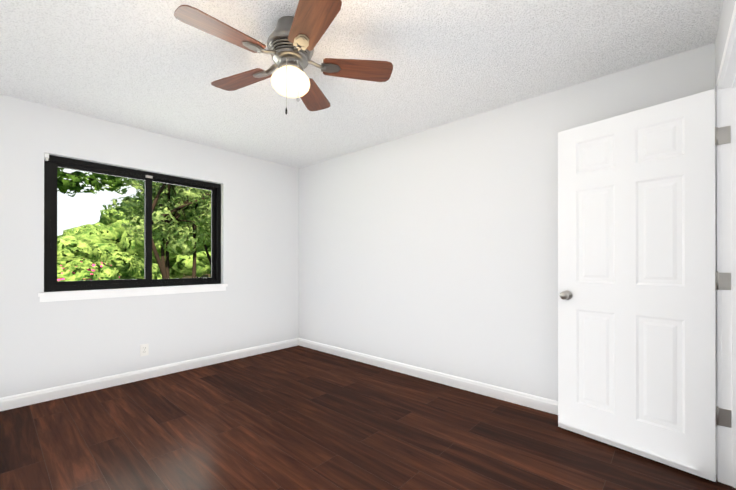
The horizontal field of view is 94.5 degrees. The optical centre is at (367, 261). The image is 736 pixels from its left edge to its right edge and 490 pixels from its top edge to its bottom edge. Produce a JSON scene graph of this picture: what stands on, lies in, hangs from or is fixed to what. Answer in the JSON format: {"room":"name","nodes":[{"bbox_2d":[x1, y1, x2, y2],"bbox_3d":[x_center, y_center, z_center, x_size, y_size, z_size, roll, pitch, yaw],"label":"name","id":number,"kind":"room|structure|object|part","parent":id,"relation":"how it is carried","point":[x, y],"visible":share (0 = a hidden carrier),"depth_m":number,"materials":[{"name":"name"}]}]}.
{"room":"empty bedroom","nodes":[
{"label":"empty bedroom","id":0,"kind":"room"},
{"bbox_2d":[0,94,299,397],"bbox_3d":[-2.241,-0.066,3.427,0.200,2.440,3.600,0,0,42],"label":"wall","id":1,"kind":"structure","parent":0,"point":[44,345],"depth_m":3.26,"materials":[{"name":"white paint"}]},
{"bbox_2d":[38,153,227,301],"bbox_3d":[-2.203,-0.280,3.394,0.171,1.232,1.570,0,0,42],"label":"sliding window","id":2,"kind":"structure","parent":1,"relation":"in","point":[52,163],"depth_m":3.26,"materials":[{"name":"black metal"}]},
{"bbox_2d":[140,344,148,356],"bbox_3d":[-2.186,0.869,3.328,0.010,0.114,0.070,0,0,42],"label":"electrical outlet plate","id":3,"kind":"object","parent":1,"relation":"attached to","point":[144,349],"visible":1,"depth_m":3.33,"materials":[{"name":"white plastic"}]},
{"bbox_2d":[0,338,299,410],"bbox_3d":[-2.158,1.104,3.356,0.014,0.100,3.570,0,0,42],"label":"baseboard","id":4,"kind":"structure","parent":1,"relation":"attached to","point":[29,398],"depth_m":3.23,"materials":[{"name":"white wood"}]},
{"bbox_2d":[0,0,722,167],"bbox_3d":[-0.664,-1.350,2.013,4.440,0.120,4.020,0,0,42],"label":"ceiling","id":5,"kind":"structure","parent":0,"point":[156,66],"depth_m":2.17,"materials":[{"name":"white paint"}]},
{"bbox_2d":[174,0,392,113],"bbox_3d":[-0.449,-1.022,1.842,1.099,0.535,1.066,0,0,42],"label":"ceiling fan","id":6,"kind":"object","parent":5,"relation":"hanging from","point":[292,42],"visible":1,"depth_m":1.78,"materials":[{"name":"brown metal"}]},
{"bbox_3d":[-0.422,-1.162,1.862,0.252,0.256,0.252,0,0,42],"label":"motor","id":7,"kind":"part","parent":6,"relation":"part of","materials":[{"name":"silver metal"}]},
{"bbox_3d":[-0.422,-0.977,1.862,0.210,0.134,0.210,0,0,42],"label":"globe","id":8,"kind":"part","parent":6,"relation":"part of","materials":[{"name":"white glass"}]},
{"bbox_2d":[0,345,735,489],"bbox_3d":[-0.664,1.210,2.006,4.440,0.120,4.020,0,0,42],"label":"floor","id":9,"kind":"structure","parent":0,"point":[298,417],"depth_m":2.20,"materials":[{"name":"laminate"}]},
{"bbox_2d":[300,44,711,400],"bbox_3d":[0.613,-0.066,3.430,4.440,2.440,0.200,0,0,42],"label":"wall","id":10,"kind":"structure","parent":0,"point":[434,248],"depth_m":3.09,"materials":[{"name":"white paint"}]},
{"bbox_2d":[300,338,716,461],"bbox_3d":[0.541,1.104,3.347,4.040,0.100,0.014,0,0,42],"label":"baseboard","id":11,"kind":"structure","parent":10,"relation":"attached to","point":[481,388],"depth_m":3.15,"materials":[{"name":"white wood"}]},
{"bbox_2d":[712,0,735,440],"bbox_3d":[0.912,-0.073,0.592,0.200,2.440,3.600,0,0,42],"label":"wall","id":12,"kind":"structure","parent":0,"point":[727,9],"depth_m":1.78,"materials":[{"name":"white paint"}]},
{"bbox_2d":[558,89,730,481],"bbox_3d":[1.585,0.124,2.045,0.046,2.028,0.815,0,0,-39],"label":"door leaf","id":13,"kind":"structure","parent":12,"relation":"in","point":[636,279],"depth_m":1.98,"materials":[{"name":"white paint"}]},
{"bbox_2d":[559,290,571,299],"bbox_3d":[1.352,0.229,2.323,0.175,0.064,0.094,0,0,-39],"label":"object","id":14,"kind":"structure","parent":13,"relation":"attached to","point":[565,295],"depth_m":2.26,"materials":[{"name":"silver metal"}]},
{"bbox_3d":[1.812,0.075,1.768,0.042,1.555,0.013,0,0,-39],"label":"door hinges","id":15,"kind":"part","parent":13,"relation":"part of","materials":[{"name":"silver metal"}]},
{"bbox_3d":[1.839,0.079,1.759,0.050,1.547,0.002,0,0,42],"label":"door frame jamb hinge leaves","id":16,"kind":"part","parent":13,"relation":"part of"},
{"bbox_2d":[716,1,735,487],"bbox_3d":[1.651,0.097,1.415,0.227,2.104,0.890,0,0,42],"label":"door frame","id":17,"kind":"structure","parent":12,"relation":"attached to","point":[726,248],"depth_m":1.75,"materials":[{"name":"white wood"}]},
{"label":"outside","id":18,"kind":"structure","parent":0,"visible":0},
{"bbox_3d":[-48.078,4.174,69.084,155.740,0.300,200.000,0,0,42],"label":"ground","id":19,"kind":"structure","parent":18,"visible":0},
{"bbox_2d":[57,167,210,280],"bbox_3d":[-11.434,-2.322,42.880,61.043,12.895,170.000,0,0,42],"label":"trees","id":20,"kind":"object","parent":19,"relation":"on","point":[167,213],"depth_m":10.80,"materials":[{"name":"bark"},{"name":"dark leaf"},{"name":"light leaf"}]}
]}

